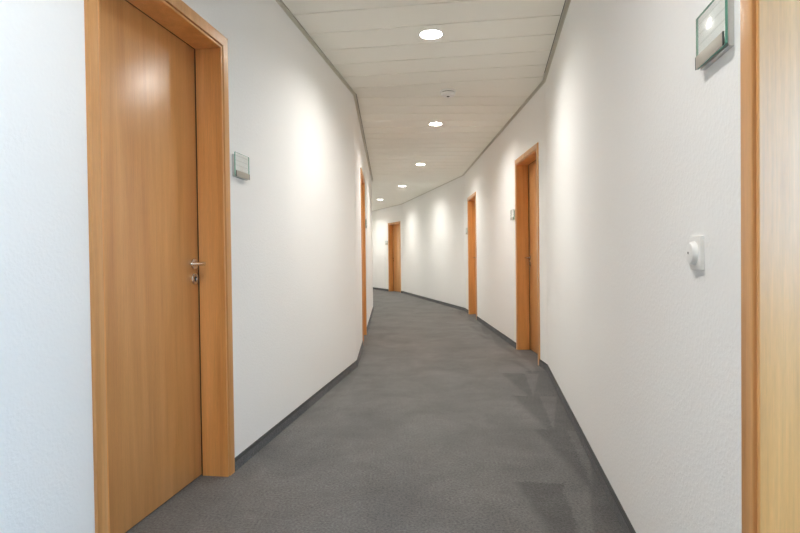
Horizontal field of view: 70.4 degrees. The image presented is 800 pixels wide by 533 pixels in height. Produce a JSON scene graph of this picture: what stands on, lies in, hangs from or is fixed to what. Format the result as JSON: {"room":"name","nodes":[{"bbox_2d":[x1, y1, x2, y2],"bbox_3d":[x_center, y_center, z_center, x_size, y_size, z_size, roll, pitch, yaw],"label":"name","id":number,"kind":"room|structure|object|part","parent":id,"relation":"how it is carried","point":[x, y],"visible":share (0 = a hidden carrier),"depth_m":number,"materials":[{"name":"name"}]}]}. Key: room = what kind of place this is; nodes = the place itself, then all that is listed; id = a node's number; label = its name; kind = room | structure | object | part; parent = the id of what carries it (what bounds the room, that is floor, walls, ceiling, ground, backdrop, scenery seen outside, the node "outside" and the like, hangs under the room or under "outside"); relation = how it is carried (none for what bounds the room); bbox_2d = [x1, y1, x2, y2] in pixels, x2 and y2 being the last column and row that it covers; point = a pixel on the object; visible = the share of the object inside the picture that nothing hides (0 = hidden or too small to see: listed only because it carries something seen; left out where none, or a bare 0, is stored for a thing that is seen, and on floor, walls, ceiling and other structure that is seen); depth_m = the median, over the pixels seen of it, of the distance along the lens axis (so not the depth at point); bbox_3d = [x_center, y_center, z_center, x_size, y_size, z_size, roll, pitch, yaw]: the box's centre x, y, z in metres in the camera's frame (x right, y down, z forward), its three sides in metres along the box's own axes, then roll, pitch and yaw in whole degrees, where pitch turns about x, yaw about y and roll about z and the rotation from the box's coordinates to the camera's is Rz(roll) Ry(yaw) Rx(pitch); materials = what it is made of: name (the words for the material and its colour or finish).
{"room":"office corridor","nodes":[
{"label":"office corridor","id":0,"kind":"room"},
{"bbox_2d":[0,0,356,532],"bbox_3d":[-1.020,-0.304,2.484,0.260,2.774,6.106,-1,1,9],"label":"wall","id":1,"kind":"structure","parent":0,"point":[293,221],"depth_m":1.80,"materials":[{"name":"white paint"}]},
{"bbox_2d":[84,0,234,532],"bbox_3d":[-0.994,-0.039,2.309,0.184,2.130,0.998,-1,1,9],"label":"door","id":2,"kind":"structure","parent":1,"relation":"in","point":[156,71],"depth_m":2.39,"materials":[{"name":"brown wood"}]},
{"bbox_3d":[-0.957,-0.012,2.638,0.061,0.019,0.140,-1,1,9],"label":"lever handle","id":3,"kind":"part","parent":2,"relation":"part of","materials":[{"name":"silver metal"}]},
{"bbox_2d":[232,152,249,180],"bbox_3d":[-0.815,-0.513,2.908,0.023,0.122,0.168,-1,1,9],"label":"door sign","id":4,"kind":"object","parent":1,"relation":"attached to","point":[240,164],"visible":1,"depth_m":2.90,"materials":[{"name":"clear glass"}]},
{"bbox_3d":[-0.810,-0.515,2.907,0.006,0.118,0.168,-1,1,9],"label":"glass plate","id":5,"kind":"part","parent":4,"relation":"part of","materials":[{"name":"white"}]},
{"bbox_2d":[235,341,363,470],"bbox_3d":[-0.558,0.951,4.792,0.161,0.061,4.006,-1,1,5],"label":"baseboard","id":6,"kind":"structure","parent":1,"relation":"attached to","point":[243,457],"depth_m":3.58,"materials":[{"name":"grey carpet"}]},
{"bbox_2d":[275,0,372,180],"bbox_3d":[-1.875,-1.709,9.678,2.857,0.018,27.025,-1,1,-3],"label":"trim","id":7,"kind":"structure","parent":1,"relation":"attached to","point":[282,5],"depth_m":4.51,"materials":[{"name":"beige"}]},
{"bbox_2d":[374,0,570,210],"bbox_3d":[-0.068,-1.720,9.018,2.807,0.018,26.178,-1,1,-3],"label":"trim","id":8,"kind":"structure","parent":1,"relation":"attached to","point":[567,3],"depth_m":5.20,"materials":[{"name":"beige"}]},
{"bbox_2d":[353,97,372,356],"bbox_3d":[-0.631,-0.403,8.535,0.260,2.774,6.111,-1,1,-1],"label":"wall","id":9,"kind":"structure","parent":0,"point":[360,160],"depth_m":6.59,"materials":[{"name":"white paint"}]},
{"bbox_2d":[360,168,366,341],"bbox_3d":[-0.551,-0.122,7.274,0.184,2.130,0.998,-1,1,-1],"label":"door","id":10,"kind":"structure","parent":9,"relation":"in","point":[363,236],"depth_m":7.70,"materials":[{"name":"brown wood"}]},
{"bbox_2d":[367,306,373,331],"bbox_3d":[-1.791,0.797,15.564,0.985,0.061,15.746,-1,1,-13],"label":"baseboard","id":11,"kind":"structure","parent":9,"relation":"attached to","point":[373,306],"depth_m":9.37,"materials":[{"name":"grey carpet"}]},
{"bbox_2d":[125,289,624,532],"bbox_3d":[-0.986,0.973,9.524,5.110,0.120,27.771,-1,1,-3],"label":"floor","id":12,"kind":"structure","parent":0,"point":[441,424],"depth_m":3.00,"materials":[{"name":"grey carpet"}]},
{"bbox_2d":[372,204,402,290],"bbox_3d":[-0.904,-0.571,19.396,0.260,2.774,5.818,-1,1,-22],"label":"wall","id":13,"kind":"structure","parent":0,"point":[381,218],"depth_m":18.21,"materials":[{"name":"white paint"}]},
{"bbox_2d":[373,287,388,290],"bbox_3d":[-1.240,0.722,19.911,0.011,0.061,4.633,-1,1,-22],"label":"baseboard","id":14,"kind":"structure","parent":13,"relation":"attached to","point":[373,287],"depth_m":18.35,"materials":[{"name":"grey carpet"}]},
{"bbox_2d":[388,221,400,292],"bbox_3d":[-0.096,-0.286,17.326,0.184,2.130,0.998,-1,1,-22],"label":"door","id":15,"kind":"structure","parent":13,"relation":"in","point":[394,240],"depth_m":17.62,"materials":[{"name":"brown wood"}]},
{"bbox_2d":[282,0,565,210],"bbox_3d":[-1.019,-1.786,9.481,5.110,0.150,27.771,-1,1,-3],"label":"ceiling","id":16,"kind":"structure","parent":0,"point":[494,54],"depth_m":4.75,"materials":[{"name":"beige metal"}]},
{"bbox_2d":[418,29,443,39],"bbox_3d":[0.218,-1.677,4.000,0.182,0.084,0.182,-1,1,0],"label":"recessed light","id":17,"kind":"object","parent":16,"relation":"in","point":[429,34],"visible":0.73,"depth_m":4.05,"materials":[{"name":"white ceramic"}]},
{"bbox_2d":[428,122,442,125],"bbox_3d":[0.419,-1.722,6.689,0.182,0.084,0.182,-1,1,0],"label":"recessed light","id":18,"kind":"object","parent":16,"relation":"in","point":[431,123],"visible":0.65,"depth_m":6.75,"materials":[{"name":"white ceramic"}]},
{"bbox_2d":[440,88,455,97],"bbox_3d":[0.455,-1.635,5.365,0.154,0.058,0.154,-1,1,0],"label":"smoke detector","id":19,"kind":"object","parent":16,"relation":"attached to","point":[448,92],"visible":1,"depth_m":5.32,"materials":[{"name":"white plastic"}]},
{"bbox_2d":[402,176,464,307],"bbox_3d":[0.773,-0.504,13.841,0.220,2.774,5.878,-1,1,-12],"label":"wall","id":20,"kind":"structure","parent":0,"point":[433,221],"depth_m":12.95,"materials":[{"name":"white paint"}]},
{"bbox_2d":[401,291,467,312],"bbox_3d":[0.695,0.797,13.652,0.106,0.061,6.532,-1,1,-11],"label":"baseboard","id":21,"kind":"structure","parent":20,"relation":"attached to","point":[404,292],"depth_m":12.85,"materials":[{"name":"grey carpet"}]},
{"bbox_2d":[464,73,547,363],"bbox_3d":[1.420,-0.420,8.055,0.260,2.774,5.856,-1,1,-1],"label":"wall","id":22,"kind":"structure","parent":0,"point":[492,176],"depth_m":7.11,"materials":[{"name":"white paint"}]},
{"bbox_2d":[467,192,476,319],"bbox_3d":[1.347,-0.187,9.924,0.184,2.130,0.998,-1,1,-1],"label":"door","id":23,"kind":"structure","parent":22,"relation":"in","point":[471,200],"depth_m":10.35,"materials":[{"name":"brown wood"}]},
{"bbox_2d":[477,316,515,347],"bbox_3d":[1.302,0.880,7.931,0.011,0.061,3.019,-1,1,-1],"label":"baseboard","id":24,"kind":"structure","parent":22,"relation":"attached to","point":[511,342],"depth_m":7.49,"materials":[{"name":"grey carpet"}]},
{"bbox_2d":[510,210,514,220],"bbox_3d":[1.298,-0.595,6.517,0.023,0.122,0.168,-1,1,-1],"label":"door sign","id":25,"kind":"object","parent":22,"relation":"attached to","point":[512,211],"visible":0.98,"depth_m":6.48,"materials":[{"name":"grey glass"}]},
{"bbox_2d":[515,143,539,364],"bbox_3d":[1.403,-0.125,5.907,0.184,2.130,0.998,-1,1,-1],"label":"door","id":26,"kind":"structure","parent":22,"relation":"in","point":[527,164],"depth_m":6.33,"materials":[{"name":"brown wood"}]},
{"bbox_2d":[545,0,741,532],"bbox_3d":[0.978,-0.324,2.257,0.220,2.774,5.855,-1,1,9],"label":"wall","id":27,"kind":"structure","parent":0,"point":[643,145],"depth_m":1.80,"materials":[{"name":"white paint"}]},
{"bbox_2d":[539,359,635,532],"bbox_3d":[1.036,0.956,3.279,0.053,0.061,4.333,-1,1,9],"label":"baseboard","id":28,"kind":"structure","parent":27,"relation":"attached to","point":[618,509],"depth_m":2.74,"materials":[{"name":"grey carpet"}]},
{"bbox_2d":[686,236,703,269],"bbox_3d":[0.717,-0.032,1.385,0.023,0.082,0.082,-1,1,9],"label":"switch","id":29,"kind":"object","parent":27,"relation":"attached to","point":[694,250],"visible":1,"depth_m":1.36,"materials":[{"name":"white plastic"}]},
{"bbox_3d":[0.713,-0.032,1.386,0.014,0.059,0.059,-1,1,9],"label":"knob","id":30,"kind":"part","parent":29,"relation":"part of","materials":[{"name":"white plastic"}]},
{"bbox_2d":[695,0,733,70],"bbox_3d":[0.691,-0.519,1.250,0.023,0.122,0.168,-1,1,9],"label":"door sign","id":31,"kind":"object","parent":27,"relation":"attached to","point":[716,27],"visible":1,"depth_m":1.23,"materials":[{"name":"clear glass"}]},
{"bbox_2d":[740,0,799,532],"bbox_3d":[0.733,-0.027,0.205,0.447,2.130,1.827,-1,1,-10],"label":"door","id":32,"kind":"structure","parent":27,"relation":"in","point":[769,29],"depth_m":1.06,"materials":[{"name":"brown wood"}]},
{"bbox_3d":[0.604,-0.032,0.631,0.016,2.130,0.998,-1,1,9],"label":"architrave","id":33,"kind":"part","parent":32,"relation":"part of","materials":[{"name":"brown wood"}]}
]}

